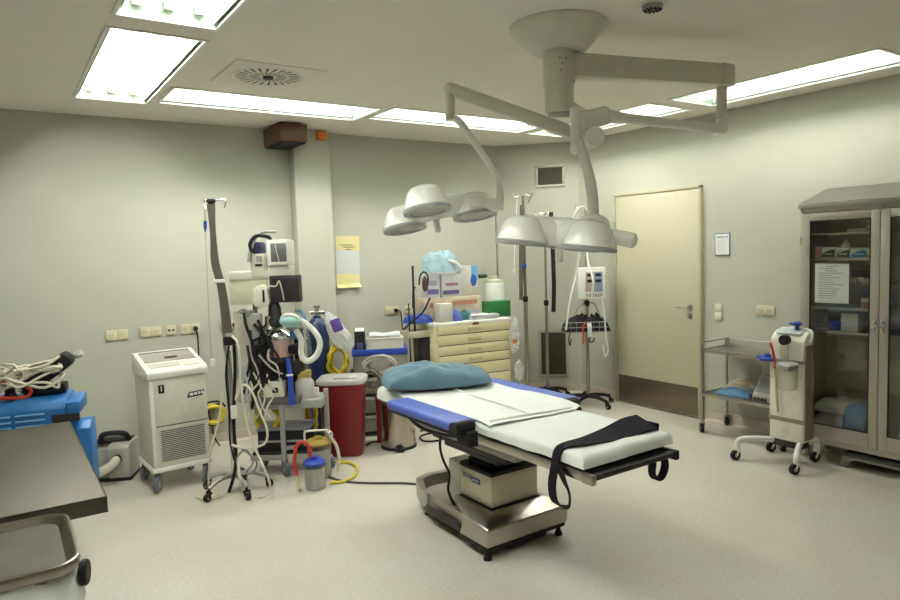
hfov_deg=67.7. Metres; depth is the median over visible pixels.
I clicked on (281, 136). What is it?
wall speaker
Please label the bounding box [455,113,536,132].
ceiling light
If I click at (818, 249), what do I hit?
glove box
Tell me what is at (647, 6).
smoke detector
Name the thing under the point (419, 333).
tray
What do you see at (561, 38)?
light
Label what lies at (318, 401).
shelf
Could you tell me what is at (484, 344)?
cart
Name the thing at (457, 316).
pack
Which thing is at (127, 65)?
ceiling light
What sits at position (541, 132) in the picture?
ceiling light
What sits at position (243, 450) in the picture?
cable
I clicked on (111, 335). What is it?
wall socket
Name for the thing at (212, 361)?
infusion line
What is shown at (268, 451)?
shelf
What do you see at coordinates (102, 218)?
wall
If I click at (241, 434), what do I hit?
baseboard
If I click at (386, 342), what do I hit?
box
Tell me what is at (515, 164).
wall
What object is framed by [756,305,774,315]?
wall socket
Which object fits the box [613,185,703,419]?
door
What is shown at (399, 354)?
crate
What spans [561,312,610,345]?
heap
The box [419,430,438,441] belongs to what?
cable
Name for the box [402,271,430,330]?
stethoscope
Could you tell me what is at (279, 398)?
cable tray
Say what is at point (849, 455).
step stool
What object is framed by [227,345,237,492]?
cable
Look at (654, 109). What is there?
ceiling light
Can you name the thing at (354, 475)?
hose
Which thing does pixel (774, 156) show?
wall
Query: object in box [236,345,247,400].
tube
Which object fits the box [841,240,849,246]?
bottle
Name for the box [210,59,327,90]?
ceiling vent
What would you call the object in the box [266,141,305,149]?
speaker grille
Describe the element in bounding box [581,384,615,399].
baseboard
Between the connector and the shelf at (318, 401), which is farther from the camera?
the shelf at (318, 401)
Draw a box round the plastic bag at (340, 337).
[324,312,353,353]
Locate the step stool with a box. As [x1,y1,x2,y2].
[840,450,899,470]
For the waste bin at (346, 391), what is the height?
0.660 m
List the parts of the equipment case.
control knob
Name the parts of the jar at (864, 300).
jar lid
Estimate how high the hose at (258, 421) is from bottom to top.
0.254 m
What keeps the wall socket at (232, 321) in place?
attached to the wall at (102, 218)
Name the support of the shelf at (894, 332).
attached to the tall cabinet
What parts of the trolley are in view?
leg, leg, guard rail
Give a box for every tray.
[256,391,301,404]
[400,328,429,338]
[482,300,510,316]
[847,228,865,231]
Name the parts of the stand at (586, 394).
leg, leg, leg, leg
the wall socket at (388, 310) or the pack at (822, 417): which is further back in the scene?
the wall socket at (388, 310)
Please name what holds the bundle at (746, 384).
on the trolley
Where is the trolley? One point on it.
(727, 349)
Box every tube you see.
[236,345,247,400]
[565,252,579,329]
[572,206,593,297]
[601,296,608,356]
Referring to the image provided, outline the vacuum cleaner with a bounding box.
[97,430,140,482]
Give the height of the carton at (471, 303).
0.219 m
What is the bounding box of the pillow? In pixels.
[381,360,490,389]
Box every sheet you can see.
[377,386,422,401]
[474,410,672,469]
[815,263,848,303]
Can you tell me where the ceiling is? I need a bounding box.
[0,0,899,145]
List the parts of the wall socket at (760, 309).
plate, plate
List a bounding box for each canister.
[269,338,292,357]
[484,275,503,300]
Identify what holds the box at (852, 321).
on the tall cabinet
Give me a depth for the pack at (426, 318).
6.37 m
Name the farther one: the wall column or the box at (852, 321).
the wall column
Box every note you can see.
[335,236,359,250]
[335,250,359,273]
[336,273,361,287]
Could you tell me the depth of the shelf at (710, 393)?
5.56 m
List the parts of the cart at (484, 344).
rod, drawer, drawer, drawer, drawer, drawer, drawer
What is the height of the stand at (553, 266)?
2.041 m
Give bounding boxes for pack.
[369,331,399,337]
[402,313,432,323]
[453,309,462,320]
[814,396,866,414]
[814,411,866,431]
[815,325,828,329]
[829,320,840,329]
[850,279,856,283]
[851,270,868,278]
[857,277,865,284]
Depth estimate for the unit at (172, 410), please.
4.83 m
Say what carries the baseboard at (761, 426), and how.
attached to the wall at (774, 156)
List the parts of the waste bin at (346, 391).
bin lid, tube coil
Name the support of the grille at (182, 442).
attached to the unit at (172, 410)
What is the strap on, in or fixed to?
on the sheet at (541, 434)
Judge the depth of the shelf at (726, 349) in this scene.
5.64 m
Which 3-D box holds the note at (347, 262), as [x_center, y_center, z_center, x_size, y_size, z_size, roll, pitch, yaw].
[-0.999,-0.367,6.561,0.254,0.234,0.004,-5,5,-34]
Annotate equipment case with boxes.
[0,388,98,476]
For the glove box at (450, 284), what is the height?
0.223 m
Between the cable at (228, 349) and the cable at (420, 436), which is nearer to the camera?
the cable at (228, 349)
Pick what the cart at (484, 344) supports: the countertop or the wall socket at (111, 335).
the countertop
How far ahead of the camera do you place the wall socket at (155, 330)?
5.57 m
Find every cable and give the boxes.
[0,380,32,399]
[195,487,228,499]
[207,392,229,494]
[225,345,234,459]
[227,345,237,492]
[231,335,268,448]
[236,449,257,474]
[237,380,270,498]
[328,476,415,484]
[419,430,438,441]
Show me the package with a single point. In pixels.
(734, 391)
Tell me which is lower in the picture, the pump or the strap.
the strap
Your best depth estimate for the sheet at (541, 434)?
3.14 m
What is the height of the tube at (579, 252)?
0.723 m
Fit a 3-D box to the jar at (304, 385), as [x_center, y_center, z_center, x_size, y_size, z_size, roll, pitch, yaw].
[-1.085,0.640,5.083,0.176,0.220,0.144,-2,4,0]
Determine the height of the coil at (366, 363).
0.193 m
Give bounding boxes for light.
[72,25,208,103]
[111,0,248,31]
[156,86,382,120]
[366,107,459,127]
[383,9,734,262]
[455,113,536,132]
[525,129,563,137]
[600,124,625,128]
[617,103,692,116]
[668,47,899,106]
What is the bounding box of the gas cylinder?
[306,305,329,435]
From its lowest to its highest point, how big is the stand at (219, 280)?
2.047 m
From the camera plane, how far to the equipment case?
3.58 m
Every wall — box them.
[0,109,498,443]
[496,142,581,383]
[578,74,899,421]
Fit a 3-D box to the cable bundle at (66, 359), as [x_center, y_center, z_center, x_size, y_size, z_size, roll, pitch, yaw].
[-2.192,0.397,3.704,0.326,0.226,0.140,-3,5,-20]
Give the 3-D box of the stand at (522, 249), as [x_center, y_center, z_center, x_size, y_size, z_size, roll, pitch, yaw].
[0.770,0.015,6.853,0.624,2.197,0.596,-2,4,0]
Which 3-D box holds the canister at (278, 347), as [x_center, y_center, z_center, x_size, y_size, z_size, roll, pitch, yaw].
[-1.271,0.352,5.021,0.177,0.130,0.177,-2,4,0]
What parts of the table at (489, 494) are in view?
board plate, support rod, badge panel, badge panel, pedestal lid, rail, plate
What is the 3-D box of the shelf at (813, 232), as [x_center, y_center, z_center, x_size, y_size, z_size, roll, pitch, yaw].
[3.101,-0.474,4.658,0.322,0.018,1.079,-5,5,-34]
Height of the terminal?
0.199 m
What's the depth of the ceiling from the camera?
3.83 m
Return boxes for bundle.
[0,355,64,389]
[0,367,23,392]
[726,379,756,389]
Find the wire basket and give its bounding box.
[561,319,610,333]
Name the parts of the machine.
panel, post, frame, tie rod, post, drawer, drawer, flow knob, post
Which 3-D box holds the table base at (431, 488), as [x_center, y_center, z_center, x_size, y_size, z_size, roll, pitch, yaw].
[0.103,1.220,4.160,0.520,0.110,0.790,-5,5,-34]
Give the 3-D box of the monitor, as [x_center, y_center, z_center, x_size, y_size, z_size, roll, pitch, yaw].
[-1.272,-0.356,5.049,0.152,0.192,0.240,-2,4,0]
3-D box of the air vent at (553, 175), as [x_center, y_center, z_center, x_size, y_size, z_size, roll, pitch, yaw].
[1.108,-1.373,7.427,0.328,0.247,0.012,-1,4,11]
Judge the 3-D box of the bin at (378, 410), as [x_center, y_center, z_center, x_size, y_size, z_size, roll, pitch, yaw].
[-0.598,1.027,5.856,0.091,0.416,0.140,-2,4,0]
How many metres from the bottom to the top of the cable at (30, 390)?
0.111 m
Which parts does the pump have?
channel panel, channel panel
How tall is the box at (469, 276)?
0.300 m
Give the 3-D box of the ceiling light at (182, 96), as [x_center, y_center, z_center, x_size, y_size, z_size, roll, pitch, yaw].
[-1.338,-1.528,5.109,1.588,0.103,0.528,-5,5,-34]
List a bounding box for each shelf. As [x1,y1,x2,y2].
[228,271,268,279]
[248,392,324,409]
[253,448,306,454]
[702,344,769,359]
[702,386,769,408]
[811,230,899,235]
[811,257,899,260]
[811,303,899,312]
[811,328,899,338]
[849,283,899,285]
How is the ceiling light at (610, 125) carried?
attached to the ceiling
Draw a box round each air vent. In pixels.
[535,164,564,187]
[538,330,568,376]
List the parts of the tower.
drawer, drawer, drawer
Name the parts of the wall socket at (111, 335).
plate, plate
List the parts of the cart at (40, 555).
hinge knob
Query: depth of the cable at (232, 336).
4.54 m
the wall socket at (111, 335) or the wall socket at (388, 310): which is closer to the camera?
the wall socket at (111, 335)
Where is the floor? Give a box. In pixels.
[71,393,899,599]
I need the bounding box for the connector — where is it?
[230,405,237,418]
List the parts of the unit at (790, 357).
foot arm, rail, panel, under frame, handle, foot arm, panel, foot arm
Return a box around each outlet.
[166,325,176,334]
[404,305,410,312]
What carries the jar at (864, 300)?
on the tall cabinet
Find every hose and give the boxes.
[254,409,279,427]
[304,408,317,429]
[326,344,349,373]
[330,460,357,484]
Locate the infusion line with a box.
[203,221,215,366]
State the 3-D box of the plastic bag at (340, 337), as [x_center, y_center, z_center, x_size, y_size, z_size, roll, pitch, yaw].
[-0.934,0.275,5.652,0.241,0.376,0.115,-2,4,0]
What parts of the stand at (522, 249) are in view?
height knob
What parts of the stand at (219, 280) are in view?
hook arm, leg, leg, leg, leg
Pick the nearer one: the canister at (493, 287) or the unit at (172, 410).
the unit at (172, 410)
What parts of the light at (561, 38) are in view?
elbow post, spring arm, extension arm, extension arm, spring arm, pivot post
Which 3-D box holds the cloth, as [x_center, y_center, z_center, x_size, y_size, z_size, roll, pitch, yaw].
[0.133,0.140,6.592,0.143,0.100,0.140,-4,5,-26]
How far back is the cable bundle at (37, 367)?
3.55 m
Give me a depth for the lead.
5.81 m
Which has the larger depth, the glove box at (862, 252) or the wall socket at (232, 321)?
the wall socket at (232, 321)
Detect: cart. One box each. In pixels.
[0,513,90,599]
[400,215,510,380]
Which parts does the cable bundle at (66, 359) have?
round knob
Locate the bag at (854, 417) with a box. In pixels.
[842,402,866,431]
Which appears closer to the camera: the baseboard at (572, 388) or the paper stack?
the paper stack
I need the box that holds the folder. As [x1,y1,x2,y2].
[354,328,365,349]
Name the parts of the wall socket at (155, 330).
plate, plate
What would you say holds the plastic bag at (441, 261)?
on the glove box at (433, 291)
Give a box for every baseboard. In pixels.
[139,419,300,455]
[520,383,581,392]
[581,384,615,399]
[705,409,847,450]
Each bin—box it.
[316,368,381,456]
[375,394,381,442]
[380,400,416,451]
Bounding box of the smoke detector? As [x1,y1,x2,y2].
[636,0,668,13]
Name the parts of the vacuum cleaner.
carry handle, plate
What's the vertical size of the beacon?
0.085 m
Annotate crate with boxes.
[352,342,407,373]
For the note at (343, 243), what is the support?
attached to the wall at (102, 218)
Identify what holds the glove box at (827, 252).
on the tall cabinet
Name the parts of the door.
kick plate, handle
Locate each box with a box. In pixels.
[366,335,403,349]
[421,273,439,297]
[439,274,460,296]
[456,265,487,295]
[816,246,830,258]
[822,247,842,257]
[836,247,857,257]
[841,311,867,331]
[851,247,868,257]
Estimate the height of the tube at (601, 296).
0.550 m
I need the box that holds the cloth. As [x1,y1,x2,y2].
[459,309,470,319]
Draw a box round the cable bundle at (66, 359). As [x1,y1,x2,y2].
[18,350,83,394]
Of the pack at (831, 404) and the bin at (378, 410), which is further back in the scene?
the bin at (378, 410)
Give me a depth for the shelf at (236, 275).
4.97 m
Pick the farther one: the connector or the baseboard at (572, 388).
the baseboard at (572, 388)
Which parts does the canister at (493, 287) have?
canister lid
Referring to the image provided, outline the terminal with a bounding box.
[752,374,769,402]
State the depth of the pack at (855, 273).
4.81 m
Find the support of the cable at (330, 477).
on the floor
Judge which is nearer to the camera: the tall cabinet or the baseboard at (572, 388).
the tall cabinet
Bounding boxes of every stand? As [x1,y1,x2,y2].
[203,198,272,501]
[513,193,532,385]
[535,210,569,393]
[561,204,613,409]
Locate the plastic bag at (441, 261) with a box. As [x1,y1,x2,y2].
[422,250,462,272]
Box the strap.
[548,415,658,508]
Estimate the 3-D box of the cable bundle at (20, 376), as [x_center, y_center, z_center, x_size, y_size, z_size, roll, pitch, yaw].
[-2.428,0.436,3.561,0.300,0.154,0.168,-5,5,-34]
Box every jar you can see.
[293,440,324,490]
[295,369,318,398]
[303,429,340,478]
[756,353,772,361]
[861,297,868,308]
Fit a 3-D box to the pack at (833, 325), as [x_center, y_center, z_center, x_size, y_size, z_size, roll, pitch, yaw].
[2.878,0.188,4.986,0.100,0.061,0.071,-5,5,-34]
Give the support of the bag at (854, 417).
in the tall cabinet
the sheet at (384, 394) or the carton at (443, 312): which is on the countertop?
the carton at (443, 312)
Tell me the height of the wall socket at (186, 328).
0.081 m
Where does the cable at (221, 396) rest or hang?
hanging from the stand at (219, 280)
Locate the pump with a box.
[576,267,605,298]
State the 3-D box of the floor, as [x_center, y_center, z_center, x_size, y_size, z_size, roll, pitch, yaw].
[0.470,1.446,2.999,7.030,0.060,7.900,-5,5,-34]
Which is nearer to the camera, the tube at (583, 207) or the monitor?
the monitor
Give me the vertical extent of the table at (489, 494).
0.788 m
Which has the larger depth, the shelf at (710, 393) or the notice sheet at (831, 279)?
the shelf at (710, 393)
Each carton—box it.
[416,295,479,320]
[433,303,452,322]
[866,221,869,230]
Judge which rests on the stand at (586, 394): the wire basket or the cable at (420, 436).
the wire basket
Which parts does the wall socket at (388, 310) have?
plate, plate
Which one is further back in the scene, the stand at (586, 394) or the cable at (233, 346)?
the stand at (586, 394)
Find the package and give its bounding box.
[715,386,753,398]
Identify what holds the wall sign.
attached to the wall at (774, 156)
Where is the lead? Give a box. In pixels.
[195,329,220,445]
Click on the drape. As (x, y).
(490, 403)
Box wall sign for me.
[715,233,729,255]
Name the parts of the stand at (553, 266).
leg, leg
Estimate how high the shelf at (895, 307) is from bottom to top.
0.018 m
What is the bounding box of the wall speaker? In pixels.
[263,123,307,149]
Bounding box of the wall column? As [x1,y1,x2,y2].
[289,129,338,418]
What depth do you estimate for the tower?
6.02 m
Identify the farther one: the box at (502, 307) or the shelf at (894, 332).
the box at (502, 307)
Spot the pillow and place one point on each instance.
(424, 374)
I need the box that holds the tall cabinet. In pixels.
[798,182,899,460]
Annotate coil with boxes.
[207,401,225,425]
[362,354,396,375]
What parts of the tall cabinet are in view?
leg, leg, door, door handle, door handle, door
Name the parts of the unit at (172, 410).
display panel, panel, name plate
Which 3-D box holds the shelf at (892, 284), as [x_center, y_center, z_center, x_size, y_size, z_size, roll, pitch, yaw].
[3.040,-0.113,4.797,0.318,0.006,0.226,-5,5,-34]
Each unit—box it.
[131,347,212,492]
[730,321,819,474]
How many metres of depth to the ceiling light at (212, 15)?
3.19 m
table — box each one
[0,421,107,523]
[387,378,678,561]
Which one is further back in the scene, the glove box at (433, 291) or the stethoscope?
the glove box at (433, 291)
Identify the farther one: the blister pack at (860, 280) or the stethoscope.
the stethoscope
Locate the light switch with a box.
[715,304,722,320]
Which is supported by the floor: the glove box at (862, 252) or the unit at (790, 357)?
the unit at (790, 357)
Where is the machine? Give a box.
[228,230,334,476]
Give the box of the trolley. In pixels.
[699,337,785,451]
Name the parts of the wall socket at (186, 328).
plate, plate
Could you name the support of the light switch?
attached to the wall at (774, 156)
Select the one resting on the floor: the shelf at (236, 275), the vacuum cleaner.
the vacuum cleaner
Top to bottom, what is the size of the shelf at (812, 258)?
0.018 m
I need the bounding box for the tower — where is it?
[350,369,382,435]
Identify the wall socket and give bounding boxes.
[105,329,127,340]
[140,326,160,336]
[180,323,199,333]
[220,320,233,329]
[385,306,398,314]
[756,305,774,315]
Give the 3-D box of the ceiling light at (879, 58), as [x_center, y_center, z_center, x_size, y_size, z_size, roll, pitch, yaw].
[2.403,-1.627,4.850,0.578,0.103,1.548,-5,5,-34]
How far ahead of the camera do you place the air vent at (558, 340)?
7.57 m
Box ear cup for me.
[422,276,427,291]
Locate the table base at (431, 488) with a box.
[416,469,462,524]
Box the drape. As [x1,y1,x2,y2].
[399,382,579,425]
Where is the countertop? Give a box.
[420,317,510,326]
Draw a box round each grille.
[159,422,206,462]
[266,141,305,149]
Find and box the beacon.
[316,131,326,140]
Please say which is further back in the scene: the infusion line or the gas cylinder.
the gas cylinder
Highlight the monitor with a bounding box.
[267,239,294,265]
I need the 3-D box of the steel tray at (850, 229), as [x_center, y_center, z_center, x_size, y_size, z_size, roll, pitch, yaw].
[2.967,-0.504,4.822,0.200,0.026,0.122,-5,5,-34]
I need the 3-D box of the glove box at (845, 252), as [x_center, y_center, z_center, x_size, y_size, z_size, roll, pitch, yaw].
[2.884,-0.343,4.874,0.123,0.076,0.094,-5,5,-34]
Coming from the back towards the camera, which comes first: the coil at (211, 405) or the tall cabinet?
the coil at (211, 405)
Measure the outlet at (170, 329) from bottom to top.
0.081 m
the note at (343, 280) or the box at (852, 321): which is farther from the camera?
the note at (343, 280)
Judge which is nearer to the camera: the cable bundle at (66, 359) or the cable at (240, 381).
the cable bundle at (66, 359)
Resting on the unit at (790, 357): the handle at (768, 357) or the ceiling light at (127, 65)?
the handle at (768, 357)
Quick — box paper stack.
[469,313,498,319]
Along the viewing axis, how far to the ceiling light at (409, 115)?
5.81 m
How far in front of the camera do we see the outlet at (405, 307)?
6.95 m
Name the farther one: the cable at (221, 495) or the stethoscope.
the stethoscope
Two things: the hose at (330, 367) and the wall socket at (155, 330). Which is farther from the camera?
the hose at (330, 367)
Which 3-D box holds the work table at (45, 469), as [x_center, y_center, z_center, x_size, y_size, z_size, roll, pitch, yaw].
[-2.030,1.097,2.287,1.448,0.900,1.242,-5,5,-34]
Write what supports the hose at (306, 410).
hanging from the machine
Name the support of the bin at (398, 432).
on the floor
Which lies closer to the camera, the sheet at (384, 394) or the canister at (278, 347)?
the sheet at (384, 394)

